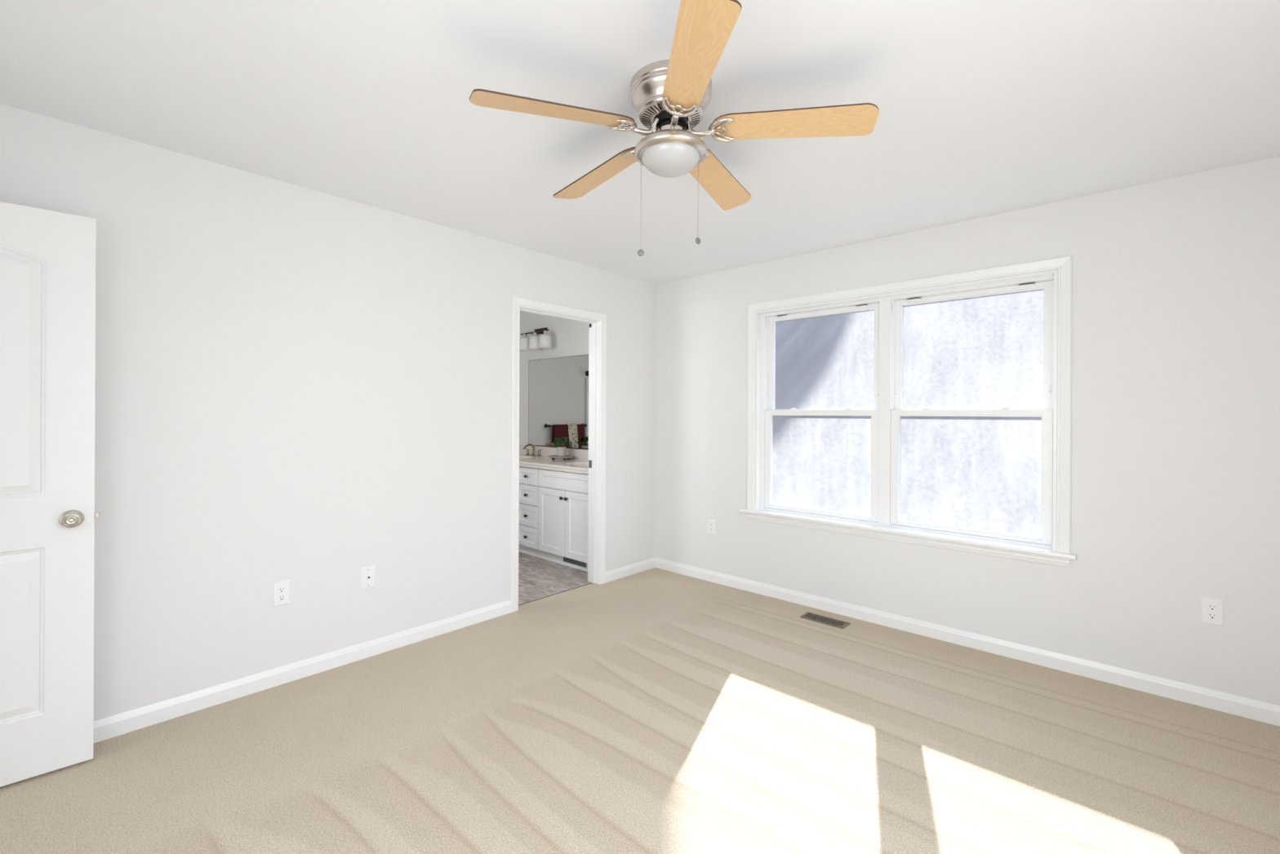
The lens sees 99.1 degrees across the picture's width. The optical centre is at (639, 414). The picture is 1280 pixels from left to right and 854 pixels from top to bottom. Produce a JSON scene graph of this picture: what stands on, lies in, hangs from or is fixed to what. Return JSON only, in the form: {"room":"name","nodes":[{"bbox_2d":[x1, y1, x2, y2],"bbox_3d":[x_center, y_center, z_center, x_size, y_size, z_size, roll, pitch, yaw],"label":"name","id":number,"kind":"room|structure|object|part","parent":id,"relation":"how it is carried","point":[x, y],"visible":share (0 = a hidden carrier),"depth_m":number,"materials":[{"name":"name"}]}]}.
{"room":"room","nodes":[
{"label":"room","id":0,"kind":"room"},
{"bbox_2d":[0,103,656,720],"bbox_3d":[-1.347,0.116,3.130,0.060,2.490,4.335,0,0,42],"label":"wall","id":1,"kind":"structure","parent":0,"point":[310,388],"depth_m":2.67,"materials":[{"name":"paint"}]},
{"bbox_2d":[272,579,289,607],"bbox_3d":[-1.741,0.871,2.649,0.009,0.117,0.072,0,0,42],"label":"wall outlet","id":2,"kind":"object","parent":1,"relation":"attached to","point":[281,590],"visible":1,"depth_m":2.65,"materials":[{"name":"white plastic"}]},
{"bbox_2d":[277,594,285,600],"bbox_3d":[-1.739,0.890,2.648,0.003,0.028,0.034,0,0,42],"label":"receptacle","id":3,"kind":"object","parent":2,"relation":"attached to","point":[280,597],"depth_m":2.65,"materials":[{"name":"white plastic"}]},
{"bbox_2d":[277,586,285,592],"bbox_3d":[-1.739,0.852,2.648,0.003,0.028,0.034,0,0,42],"label":"receptacle","id":4,"kind":"object","parent":2,"relation":"attached to","point":[280,588],"depth_m":2.65,"materials":[{"name":"white plastic"}]},
{"bbox_2d":[93,599,511,742],"bbox_3d":[-1.780,1.267,2.606,0.013,0.083,2.744,0,0,42],"label":"baseboard","id":5,"kind":"structure","parent":1,"relation":"attached to","point":[110,726],"depth_m":2.63,"materials":[{"name":"white wood"}]},
{"bbox_2d":[360,565,374,589],"bbox_3d":[-1.465,0.882,2.946,0.018,0.117,0.072,0,0,42],"label":"cable jack plate","id":6,"kind":"object","parent":1,"relation":"attached to","point":[367,573],"visible":1,"depth_m":2.94,"materials":[{"name":"white plastic"}]},
{"bbox_2d":[605,557,654,582],"bbox_3d":[-0.071,1.276,4.485,0.013,0.083,0.606,0,0,42],"label":"baseboard","id":7,"kind":"structure","parent":1,"relation":"attached to","point":[623,571],"depth_m":4.46,"materials":[{"name":"white wood"}]},
{"bbox_2d":[518,582,591,605],"bbox_3d":[-0.617,1.323,3.987,0.005,0.022,0.741,0,0,42],"label":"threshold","id":8,"kind":"structure","parent":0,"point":[589,583],"depth_m":3.98,"materials":[{"name":"wood"}]},
{"bbox_2d":[0,551,1279,853],"bbox_3d":[-0.772,1.339,2.683,6.100,0.050,4.215,0,0,42],"label":"floor","id":9,"kind":"structure","parent":0,"point":[655,710],"depth_m":2.11,"materials":[{"name":"beige carpet"}]},
{"bbox_2d":[518,466,588,571],"bbox_3d":[-0.860,0.899,5.212,1.835,0.828,0.591,0,0,42],"label":"vanity cabinet","id":10,"kind":"object","parent":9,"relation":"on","point":[553,526],"visible":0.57,"depth_m":4.77,"materials":[{"name":"white paint"}]},
{"bbox_3d":[-1.034,1.125,5.021,0.324,0.182,0.018,0,0,42],"label":"drawer","id":11,"kind":"part","parent":10,"relation":"part of","materials":[{"name":"white paint"}]},
{"bbox_3d":[-1.033,0.930,5.021,0.324,0.190,0.018,0,0,42],"label":"drawer","id":12,"kind":"part","parent":10,"relation":"part of","materials":[{"name":"white paint"}]},
{"bbox_3d":[-1.032,0.740,5.021,0.324,0.175,0.018,0,0,42],"label":"drawer","id":13,"kind":"part","parent":10,"relation":"part of","materials":[{"name":"white paint"}]},
{"bbox_3d":[-1.032,0.568,5.021,0.324,0.153,0.018,0,0,42],"label":"drawer","id":14,"kind":"part","parent":10,"relation":"part of","materials":[{"name":"white paint"}]},
{"bbox_3d":[-0.773,0.935,4.785,0.368,0.563,0.018,0,0,42],"label":"cabinet door","id":15,"kind":"part","parent":10,"relation":"part of","materials":[{"name":"white paint"}]},
{"bbox_3d":[-0.990,1.304,5.064,1.823,0.018,0.016,0,0,42],"label":"shoe moulding","id":16,"kind":"part","parent":10,"relation":"part of","materials":[{"name":"white paint"}]},
{"bbox_2d":[519,444,588,474],"bbox_3d":[-0.851,0.452,5.206,1.876,0.221,0.592,0,0,42],"label":"countertop","id":17,"kind":"structure","parent":10,"relation":"on","point":[579,464],"depth_m":5.15,"materials":[{"name":"stone"}]},
{"bbox_2d":[523,443,542,456],"bbox_3d":[-1.155,0.372,5.689,0.326,0.130,0.154,0,0,42],"label":"faucet","id":18,"kind":"object","parent":17,"relation":"on","point":[530,444],"visible":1,"depth_m":5.71,"materials":[{"name":"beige metal"}]},
{"bbox_3d":[-1.208,0.397,5.809,0.085,0.077,0.044,0,0,42],"label":"lever handle","id":19,"kind":"part","parent":18,"relation":"part of","materials":[{"name":"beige metal"}]},
{"bbox_3d":[-1.155,0.372,5.689,0.048,0.130,0.154,0,0,42],"label":"spout","id":20,"kind":"part","parent":18,"relation":"part of","materials":[{"name":"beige metal"}]},
{"bbox_2d":[547,454,574,459],"bbox_3d":[-0.764,0.421,5.306,0.258,0.034,0.258,0,0,42],"label":"wooden tray","id":21,"kind":"object","parent":17,"relation":"on","point":[553,456],"visible":0.97,"depth_m":5.24,"materials":[{"name":"brown wood"}]},
{"bbox_2d":[551,436,572,456],"bbox_3d":[-0.763,0.314,5.304,0.215,0.188,0.231,0,0,42],"label":"potted plant","id":22,"kind":"object","parent":21,"relation":"on","point":[561,451],"visible":1,"depth_m":5.28,"materials":[{"name":"green plant"}]},
{"bbox_3d":[-0.764,0.362,5.306,0.096,0.092,0.096,0,0,42],"label":"pot","id":23,"kind":"part","parent":22,"relation":"part of","materials":[{"name":"beige ceramic"}]},
{"bbox_2d":[562,556,586,568],"bbox_3d":[-0.562,1.266,4.683,0.320,0.058,0.004,0,0,42],"label":"vent","id":24,"kind":"object","parent":10,"relation":"attached to","point":[570,561],"visible":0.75,"depth_m":4.68,"materials":[{"name":"black metal"}]},
{"bbox_3d":[-0.497,0.937,4.533,0.368,0.563,0.018,0,0,42],"label":"cabinet door","id":25,"kind":"part","parent":10,"relation":"part of","materials":[{"name":"white paint"}]},
{"bbox_2d":[800,611,850,628],"bbox_3d":[1.187,1.321,3.502,0.286,0.006,0.116,0,0,42],"label":"floor vent","id":26,"kind":"object","parent":9,"relation":"in","point":[809,615],"visible":1,"depth_m":3.50,"materials":[{"name":"brown metal"}]},
{"bbox_2d":[0,0,1279,284],"bbox_3d":[0.110,-1.182,1.893,3.990,0.120,4.455,0,0,42],"label":"ceiling","id":27,"kind":"structure","parent":0,"point":[987,108],"depth_m":1.94,"materials":[{"name":"paint"}]},
{"bbox_2d":[469,0,879,256],"bbox_3d":[0.091,-0.839,1.897,1.245,0.566,1.266,0,0,42],"label":"ceiling fan","id":28,"kind":"object","parent":27,"relation":"hanging from","point":[670,97],"visible":1,"depth_m":1.76,"materials":[{"name":"beige wood"}]},
{"bbox_3d":[-0.260,-0.949,1.705,0.520,0.006,0.138,-3,13,-23],"label":"blade","id":29,"kind":"part","parent":28,"relation":"part of","materials":[{"name":"brown wood"}]},
{"bbox_3d":[-0.157,-0.948,2.161,0.138,0.006,0.520,-16,7,-41],"label":"blade","id":30,"kind":"part","parent":28,"relation":"part of","materials":[{"name":"brown wood"}]},
{"bbox_3d":[0.004,-0.734,1.920,0.008,0.308,0.008,0,0,42],"label":"pull chain","id":31,"kind":"part","parent":28,"relation":"part of","materials":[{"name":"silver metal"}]},
{"bbox_3d":[0.105,-0.855,1.862,0.199,0.066,0.199,0,0,42],"label":"lamp shade","id":32,"kind":"part","parent":28,"relation":"part of","materials":[{"name":"white glass"}]},
{"bbox_3d":[0.205,-0.755,1.920,0.008,0.265,0.008,0,0,42],"label":"pull chain","id":33,"kind":"part","parent":28,"relation":"part of","materials":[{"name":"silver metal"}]},
{"bbox_3d":[0.142,-0.947,1.466,0.138,0.006,0.520,12,2,-6],"label":"blade","id":34,"kind":"part","parent":28,"relation":"part of","materials":[{"name":"brown wood"}]},
{"bbox_3d":[0.308,-0.946,2.204,0.138,0.006,0.520,-13,-10,29],"label":"blade","id":35,"kind":"part","parent":28,"relation":"part of","materials":[{"name":"brown wood"}]},
{"bbox_3d":[0.493,-0.945,1.775,0.520,0.006,0.138,4,-11,13],"label":"blade","id":36,"kind":"part","parent":28,"relation":"part of","materials":[{"name":"brown wood"}]},
{"bbox_2d":[519,155,1279,705],"bbox_3d":[0.710,0.126,4.291,6.320,2.490,0.150,0,0,42],"label":"wall","id":37,"kind":"structure","parent":0,"point":[1175,419],"depth_m":2.71,"materials":[{"name":"paint"}]},
{"bbox_2d":[520,327,551,351],"bbox_3d":[-1.076,-0.791,5.693,0.484,0.237,0.183,0,0,42],"label":"vanity light","id":38,"kind":"object","parent":37,"relation":"attached to","point":[535,342],"visible":0.96,"depth_m":5.62,"materials":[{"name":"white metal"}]},
{"bbox_3d":[-1.220,-0.741,5.787,0.128,0.135,0.128,0,0,42],"label":"lamp shade","id":39,"kind":"part","parent":38,"relation":"part of","materials":[{"name":"white glass"}]},
{"bbox_3d":[-1.091,-0.740,5.670,0.128,0.135,0.128,0,0,42],"label":"lamp shade","id":40,"kind":"part","parent":38,"relation":"part of","materials":[{"name":"white glass"}]},
{"bbox_3d":[-1.052,-0.883,5.781,0.200,0.054,0.021,0,0,42],"label":"plate","id":41,"kind":"part","parent":38,"relation":"part of","materials":[{"name":"brown metal"}]},
{"bbox_3d":[-0.963,-0.740,5.553,0.128,0.135,0.128,0,0,42],"label":"lamp shade","id":42,"kind":"part","parent":38,"relation":"part of","materials":[{"name":"white glass"}]},
{"bbox_2d":[519,444,588,459],"bbox_3d":[-0.658,0.391,5.418,1.876,0.097,0.018,0,0,42],"label":"backsplash","id":43,"kind":"structure","parent":37,"relation":"attached to","point":[582,454],"depth_m":5.63,"materials":[{"name":"stone"}]},
{"bbox_2d":[528,354,588,449],"bbox_3d":[-0.632,-0.123,5.404,1.570,0.928,0.010,0,0,42],"label":"vanity mirror","id":44,"kind":"object","parent":37,"relation":"attached to","point":[558,387],"visible":0.51,"depth_m":5.59,"materials":[{"name":"silver mirror"}]},
{"bbox_2d":[707,519,715,534],"bbox_3d":[0.564,0.890,4.313,0.072,0.117,0.009,0,0,42],"label":"wall outlet","id":45,"kind":"object","parent":37,"relation":"attached to","point":[711,523],"visible":1,"depth_m":4.31,"materials":[{"name":"white plastic"}]},
{"bbox_2d":[738,255,1076,567],"bbox_3d":[1.542,-0.016,3.500,1.981,1.607,0.192,0,0,42],"label":"window","id":46,"kind":"structure","parent":37,"relation":"in","point":[885,522],"depth_m":3.43,"materials":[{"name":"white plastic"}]},
{"bbox_3d":[1.243,0.331,3.799,0.822,0.727,0.030,0,0,42],"label":"sash","id":47,"kind":"part","parent":46,"relation":"part of","materials":[{"name":"white glass"}]},
{"bbox_3d":[1.271,-0.362,3.826,0.820,0.729,0.030,0,0,42],"label":"sash","id":48,"kind":"part","parent":46,"relation":"part of","materials":[{"name":"glass"}]},
{"bbox_3d":[1.906,0.335,3.196,0.824,0.727,0.030,0,0,42],"label":"sash","id":49,"kind":"part","parent":46,"relation":"part of","materials":[{"name":"white glass"}]},
{"bbox_3d":[1.934,-0.359,3.223,0.822,0.729,0.030,0,0,42],"label":"sash","id":50,"kind":"part","parent":46,"relation":"part of","materials":[{"name":"glass"}]},
{"bbox_2d":[654,557,1279,726],"bbox_3d":[1.511,1.284,3.447,3.750,0.083,0.013,0,0,42],"label":"baseboard","id":51,"kind":"structure","parent":37,"relation":"attached to","point":[1255,709],"depth_m":2.95,"materials":[{"name":"white wood"}]},
{"bbox_2d":[1200,596,1223,626],"bbox_3d":[2.591,0.893,2.469,0.072,0.117,0.009,0,0,42],"label":"wall outlet","id":52,"kind":"object","parent":37,"relation":"attached to","point":[1211,609],"visible":1,"depth_m":2.47,"materials":[{"name":"white plastic"}]},
{"bbox_2d":[1206,612,1217,619],"bbox_3d":[2.589,0.912,2.467,0.034,0.028,0.003,0,0,42],"label":"receptacle","id":53,"kind":"object","parent":52,"relation":"attached to","point":[1210,615],"depth_m":2.47,"materials":[{"name":"white plastic"}]},
{"bbox_2d":[1206,604,1217,610],"bbox_3d":[2.589,0.873,2.467,0.034,0.028,0.003,0,0,42],"label":"receptacle","id":54,"kind":"object","parent":52,"relation":"attached to","point":[1209,606],"depth_m":2.47,"materials":[{"name":"white plastic"}]},
{"bbox_3d":[-0.656,0.119,3.979,0.060,2.490,2.150,0,0,42],"label":"wall","id":55,"kind":"structure","parent":0,"visible":0},
{"bbox_2d":[510,296,606,612],"bbox_3d":[-0.610,0.266,3.985,0.153,2.098,0.865,0,0,42],"label":"door frame","id":56,"kind":"structure","parent":55,"relation":"in","point":[597,321],"depth_m":4.22,"materials":[{"name":"white wood"}]},
{"bbox_3d":[-0.660,0.265,4.031,0.016,2.098,0.865,0,0,42],"label":"casing","id":57,"kind":"part","parent":56,"relation":"part of","materials":[{"name":"white wood"}]},
{"bbox_3d":[-0.391,0.391,4.285,0.034,0.060,0.002,0,0,42],"label":"strike plate","id":58,"kind":"part","parent":56,"relation":"part of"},
{"bbox_3d":[-2.262,0.111,1.114,1.300,2.490,0.120,0,0,42],"label":"wall","id":59,"kind":"structure","parent":0,"visible":0},
{"bbox_2d":[0,201,99,786],"bbox_3d":[-2.350,0.278,1.824,0.775,2.032,0.136,0,0,-40],"label":"door","id":60,"kind":"structure","parent":59,"relation":"in","point":[48,258],"depth_m":1.97,"materials":[{"name":"white wood"}]},
{"bbox_3d":[-2.076,0.385,1.991,0.041,0.055,0.055,0,0,42],"label":"knob","id":61,"kind":"part","parent":60,"relation":"part of","materials":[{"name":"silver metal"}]},
{"label":"outside","id":62,"kind":"structure","parent":0,"visible":0},
{"bbox_2d":[772,288,1043,537],"bbox_3d":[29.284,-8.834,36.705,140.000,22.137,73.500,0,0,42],"label":"window pane","id":63,"kind":"object","parent":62,"point":[975,473],"visible":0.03,"depth_m":13.22,"materials":[{"name":"white glass"}]}
]}

